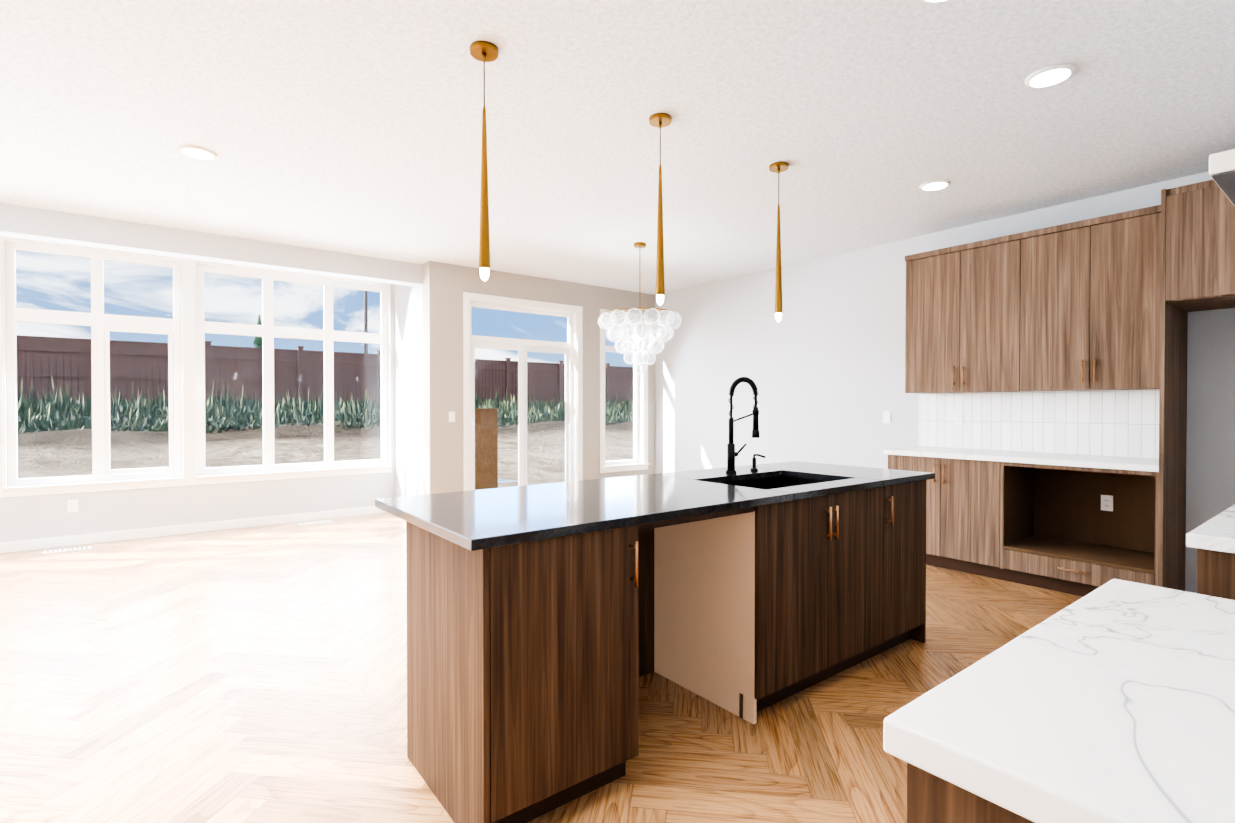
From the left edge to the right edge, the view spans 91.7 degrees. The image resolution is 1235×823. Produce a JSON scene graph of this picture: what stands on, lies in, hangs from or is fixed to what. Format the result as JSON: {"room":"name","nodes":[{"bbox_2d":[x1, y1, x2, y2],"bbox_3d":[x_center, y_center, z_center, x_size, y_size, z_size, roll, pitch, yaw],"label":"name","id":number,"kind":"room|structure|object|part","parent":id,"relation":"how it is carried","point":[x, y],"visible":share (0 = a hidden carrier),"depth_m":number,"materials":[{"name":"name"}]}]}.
{"room":"kitchen","nodes":[
{"label":"kitchen","id":0,"kind":"room"},
{"bbox_2d":[0,240,394,542],"bbox_3d":[-4.814,-0.191,5.860,5.120,2.850,0.200,0,1,-38],"label":"wall","id":1,"kind":"structure","parent":0,"point":[34,517],"depth_m":6.10,"materials":[{"name":"paint"}]},
{"bbox_2d":[67,499,77,512],"bbox_3d":[-5.051,0.867,5.554,0.072,0.115,0.008,0,1,-38],"label":"outlet","id":2,"kind":"object","parent":1,"relation":"attached to","point":[72,505],"visible":1,"depth_m":5.55,"materials":[{"name":"white plastic"}]},
{"bbox_2d":[0,236,195,497],"bbox_3d":[-4.933,-0.434,5.704,1.495,2.360,0.180,0,1,-38],"label":"living room window","id":3,"kind":"structure","parent":1,"relation":"in","point":[178,329],"depth_m":5.73,"materials":[{"name":"white"}]},
{"bbox_3d":[-4.725,-0.116,5.930,0.535,1.420,0.030,0,1,-38],"label":"sash","id":4,"kind":"part","parent":3,"relation":"part of","materials":[{"name":"white plastic"}]},
{"bbox_2d":[0,506,387,553],"bbox_3d":[-4.736,1.188,5.796,5.090,0.095,0.017,0,1,-38],"label":"baseboard","id":5,"kind":"structure","parent":1,"relation":"attached to","point":[43,543],"depth_m":6.01,"materials":[{"name":"white wood"}]},
{"bbox_2d":[195,260,391,484],"bbox_3d":[-3.568,-0.444,6.756,1.950,2.360,0.180,0,1,-38],"label":"living room window","id":6,"kind":"structure","parent":1,"relation":"in","point":[267,331],"depth_m":6.66,"materials":[{"name":"white"}]},
{"bbox_2d":[0,203,421,286],"bbox_3d":[-4.228,-1.501,5.088,5.120,0.215,0.200,0,1,-38],"label":"header beam","id":7,"kind":"structure","parent":0,"point":[31,223],"depth_m":5.33,"materials":[{"name":"paint"}]},
{"bbox_2d":[395,264,422,496],"bbox_3d":[-2.412,-0.202,7.100,0.200,2.850,1.170,0,1,-38],"label":"wall","id":8,"kind":"structure","parent":0,"point":[408,390],"depth_m":6.94,"materials":[{"name":"paint"}]},
{"bbox_2d":[423,261,655,494],"bbox_3d":[-0.802,-0.206,7.477,3.210,2.850,0.200,0,1,-38],"label":"wall","id":9,"kind":"structure","parent":0,"point":[445,286],"depth_m":6.63,"materials":[{"name":"white paint"}]},
{"bbox_2d":[449,412,454,421],"bbox_3d":[-1.814,0.048,6.564,0.072,0.115,0.009,0,1,-38],"label":"light switch","id":10,"kind":"object","parent":9,"relation":"attached to","point":[451,416],"visible":1,"depth_m":6.56,"materials":[{"name":"white plastic"}]},
{"bbox_2d":[463,292,582,490],"bbox_3d":[-1.122,-0.058,7.189,1.590,2.560,0.166,0,1,-38],"label":"patio door","id":11,"kind":"structure","parent":9,"relation":"in","point":[571,349],"depth_m":7.20,"materials":[{"name":"white"}]},
{"bbox_2d":[600,309,649,472],"bbox_3d":[0.060,-0.279,8.078,0.830,2.135,0.180,0,1,-38],"label":"window","id":12,"kind":"structure","parent":9,"relation":"in","point":[639,461],"depth_m":8.23,"materials":[{"name":"white"}]},
{"bbox_2d":[0,513,1082,822],"bbox_3d":[-0.521,1.323,2.934,8.730,0.120,10.100,0,1,-38],"label":"floor","id":13,"kind":"structure","parent":0,"point":[248,675],"depth_m":2.62,"materials":[{"name":"brown wood"}]},
{"bbox_2d":[42,546,91,553],"bbox_3d":[-4.948,1.236,5.392,0.320,0.006,0.110,0,1,-38],"label":"floor vent","id":14,"kind":"object","parent":13,"relation":"in","point":[67,549],"visible":1,"depth_m":5.39,"materials":[{"name":"white plastic"}]},
{"bbox_2d":[298,520,331,524],"bbox_3d":[-3.365,1.224,6.663,0.320,0.006,0.110,0,1,-38],"label":"floor vent","id":15,"kind":"object","parent":13,"relation":"in","point":[314,522],"visible":0.98,"depth_m":6.65,"materials":[{"name":"white plastic"}]},
{"bbox_2d":[406,477,934,822],"bbox_3d":[0.467,0.817,2.728,2.610,0.895,0.686,0,1,-38],"label":"kitchen island","id":16,"kind":"object","parent":13,"relation":"on","point":[549,625],"depth_m":2.05,"materials":[{"name":"brown wood"}]},
{"bbox_2d":[375,461,934,552],"bbox_3d":[0.393,0.352,2.824,2.704,0.031,0.913,0,1,-38],"label":"island countertop","id":17,"kind":"structure","parent":16,"relation":"on","point":[471,520],"depth_m":2.32,"materials":[{"name":"black stone"}]},
{"bbox_2d":[723,377,758,472],"bbox_3d":[0.702,0.070,3.255,0.134,0.525,0.216,0,1,-38],"label":"faucet","id":18,"kind":"object","parent":17,"relation":"on","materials":[{"name":"black metal"}]},
{"bbox_2d":[723,473,838,488],"bbox_3d":[0.801,0.470,3.030,0.745,0.233,0.474,0,1,-38],"label":"sink","id":19,"kind":"object","parent":17,"relation":"in","point":[769,480],"depth_m":3.32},
{"bbox_2d":[888,456,1035,581],"bbox_3d":[2.805,0.796,4.927,0.616,0.894,0.879,0,1,-38],"label":"base cabinet","id":20,"kind":"object","parent":13,"relation":"on","point":[981,514],"depth_m":4.58,"materials":[{"name":"brown wood"}]},
{"bbox_2d":[884,448,1183,475],"bbox_3d":[3.050,0.352,4.584,0.642,0.065,1.765,0,1,-38],"label":"countertop","id":21,"kind":"structure","parent":20,"relation":"on","point":[1135,465],"depth_m":4.24,"materials":[{"name":"white stone"}]},
{"bbox_2d":[883,579,1234,822],"bbox_3d":[0.871,0.820,0.743,0.937,0.927,0.651,0,1,-38],"label":"base cabinet","id":22,"kind":"object","parent":13,"relation":"on","point":[1112,701],"visible":1,"depth_m":0.69,"materials":[{"name":"white stone"}]},
{"bbox_2d":[1186,505,1234,599],"bbox_3d":[2.231,0.810,1.792,1.032,0.927,0.651,0,1,-38],"label":"base cabinet","id":23,"kind":"object","parent":13,"relation":"on","point":[1212,540],"visible":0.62,"depth_m":1.69,"materials":[{"name":"brown wood"}]},
{"bbox_2d":[0,0,1234,294],"bbox_3d":[-0.521,-1.662,2.906,8.730,0.150,10.100,0,1,-38],"label":"ceiling","id":24,"kind":"structure","parent":0,"point":[348,126],"depth_m":3.25,"materials":[{"name":"white paint"}]},
{"bbox_2d":[178,145,216,159],"bbox_3d":[-2.565,-1.587,3.667,0.192,0.015,0.189,0,1,10],"label":"recessed light","id":25,"kind":"object","parent":24,"relation":"in","point":[198,152],"depth_m":3.64,"materials":[{"name":"white plastic"}]},
{"bbox_2d":[469,41,498,280],"bbox_3d":[-0.582,-1.080,2.618,0.124,1.008,0.124,0,1,-38],"label":"pendant light","id":26,"kind":"object","parent":24,"relation":"hanging from","point":[484,51],"visible":0.98,"depth_m":2.61,"materials":[{"name":"gold metal"}]},
{"bbox_3d":[-0.582,-0.604,2.623,0.041,0.055,0.041,0,1,-38],"label":"bulb","id":27,"kind":"part","parent":26,"relation":"part of","materials":[{"name":"white glass"}]},
{"bbox_2d":[598,242,681,373],"bbox_3d":[0.219,-0.989,5.746,0.794,1.250,0.803,0,1,-38],"label":"chandelier","id":28,"kind":"object","parent":24,"relation":"hanging from","point":[637,330],"visible":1,"depth_m":5.67,"materials":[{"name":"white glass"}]},
{"bbox_3d":[0.219,-0.657,5.749,0.794,0.585,0.803,0,1,-38],"label":"glass","id":29,"kind":"part","parent":28,"relation":"part of","materials":[{"name":"white"}]},
{"bbox_2d":[649,113,671,304],"bbox_3d":[0.232,-1.086,3.245,0.124,1.008,0.124,0,1,-38],"label":"pendant light","id":30,"kind":"object","parent":24,"relation":"hanging from","point":[660,120],"visible":1,"depth_m":3.23,"materials":[{"name":"gold metal"}]},
{"bbox_3d":[0.232,-0.610,3.250,0.041,0.055,0.041,0,1,-38],"label":"bulb","id":31,"kind":"part","parent":30,"relation":"part of","materials":[{"name":"white glass"}]},
{"bbox_2d":[769,162,788,321],"bbox_3d":[1.044,-1.092,3.881,0.124,1.008,0.124,0,1,-38],"label":"pendant light","id":32,"kind":"object","parent":24,"relation":"hanging from","point":[777,167],"visible":1,"depth_m":3.87,"materials":[{"name":"gold metal"}]},
{"bbox_3d":[1.044,-0.616,3.885,0.041,0.055,0.041,0,1,-38],"label":"bulb","id":33,"kind":"part","parent":32,"relation":"part of","materials":[{"name":"white glass"}]},
{"bbox_2d":[919,179,950,190],"bbox_3d":[2.229,-1.592,4.205,0.191,0.015,0.191,0,1,10],"label":"recessed light","id":34,"kind":"object","parent":24,"relation":"in","point":[938,184],"depth_m":4.18,"materials":[{"name":"white plastic"}]},
{"bbox_2d":[922,0,947,2],"bbox_3d":[1.210,-1.573,2.208,0.192,0.015,0.189,0,1,10],"label":"recessed light","id":35,"kind":"object","parent":24,"relation":"in","point":[928,1],"depth_m":2.28,"materials":[{"name":"white plastic"}]},
{"bbox_2d":[1025,63,1075,87],"bbox_3d":[2.034,-1.579,2.818,0.191,0.015,0.191,0,1,10],"label":"recessed light","id":36,"kind":"object","parent":24,"relation":"in","point":[1051,75],"depth_m":2.79,"materials":[{"name":"white plastic"}]},
{"bbox_2d":[655,171,1234,592],"bbox_3d":[3.214,-0.183,5.061,0.200,2.850,8.930,0,1,-38],"label":"wall","id":37,"kind":"structure","parent":0,"point":[821,363],"depth_m":6.17,"materials":[{"name":"paint"}]},
{"bbox_2d":[883,411,890,422],"bbox_3d":[2.571,0.046,5.723,0.009,0.115,0.072,0,1,-38],"label":"light switch","id":38,"kind":"object","parent":37,"relation":"attached to","point":[886,416],"visible":1,"depth_m":5.72,"materials":[{"name":"white plastic"}]},
{"bbox_2d":[905,234,1015,395],"bbox_3d":[2.918,-0.764,4.994,0.337,1.195,0.877,0,1,-38],"label":"upper cabinet","id":39,"kind":"object","parent":37,"relation":"attached to","point":[960,318],"depth_m":4.87,"materials":[{"name":"brown wood"}]},
{"bbox_2d":[918,389,1158,458],"bbox_3d":[3.298,0.076,4.778,0.009,0.483,1.775,0,1,-38],"label":"backsplash","id":40,"kind":"structure","parent":37,"relation":"attached to","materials":[{"name":"tile"}]},
{"bbox_2d":[1016,205,1187,391],"bbox_3d":[3.447,-0.758,4.307,0.337,1.195,0.858,0,1,-38],"label":"upper cabinet","id":41,"kind":"object","parent":37,"relation":"attached to","point":[1063,343],"depth_m":4.17,"materials":[{"name":"brown wood"}]},
{"bbox_2d":[1160,180,1234,315],"bbox_3d":[3.746,-1.018,3.655,0.656,0.687,0.491,0,1,-38],"label":"upper cabinet","id":42,"kind":"object","parent":37,"relation":"attached to","point":[1197,220],"depth_m":3.55,"materials":[{"name":"brown wood"}]},
{"bbox_3d":[3.218,-0.143,0.904,4.870,2.850,1.940,0,1,-38],"label":"wall","id":43,"kind":"structure","parent":0,"visible":0},
{"bbox_2d":[1209,149,1234,205],"bbox_3d":[1.589,-1.010,1.182,0.760,1.118,0.497,0,1,-38],"label":"range hood","id":44,"kind":"object","parent":43,"relation":"attached to","point":[1222,169],"visible":1,"depth_m":1.15,"materials":[{"name":"white metal"}]},
{"label":"outside","id":45,"kind":"structure","parent":0,"visible":0},
{"bbox_2d":[17,414,632,487],"bbox_3d":[-1.797,0.463,21.673,56.000,1.840,23.450,0,1,-38],"label":"ground","id":46,"kind":"structure","parent":45,"point":[342,448],"depth_m":10.97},
{"bbox_2d":[253,314,261,347],"bbox_3d":[-11.296,-1.590,18.907,0.799,3.000,0.840,0,1,-38],"label":"tree","id":47,"kind":"object","parent":46,"relation":"on","point":[257,344],"depth_m":18.78,"materials":[{"name":"green plant"}]},
{"bbox_2d":[17,335,632,404],"bbox_3d":[-3.449,-1.037,23.801,52.000,2.160,0.180,0,1,-38],"label":"fence","id":48,"kind":"object","parent":46,"relation":"on","point":[295,381],"depth_m":17.89,"materials":[{"name":"brown wood"}]},
{"bbox_2d":[17,376,632,433],"bbox_3d":[-4.930,-0.446,19.218,28.209,1.700,4.737,0,1,-38],"label":"plants","id":49,"kind":"object","parent":46,"relation":"on","point":[156,412],"depth_m":15.18,"materials":[{"name":"green plant"}]},
{"bbox_2d":[364,291,367,352],"bbox_3d":[-9.196,-3.719,21.895,1.200,7.600,0.140,0,1,-38],"label":"utility pole","id":50,"kind":"object","parent":46,"relation":"on","point":[365,318],"depth_m":21.85,"materials":[{"name":"grey metal"}]},
{"bbox_2d":[475,408,497,489],"bbox_3d":[-1.637,0.488,7.016,0.505,1.070,0.020,0,1,-38],"label":"board","id":51,"kind":"object","parent":46,"relation":"on","point":[490,453],"depth_m":7.07,"materials":[{"name":"brown wood"}]}
]}

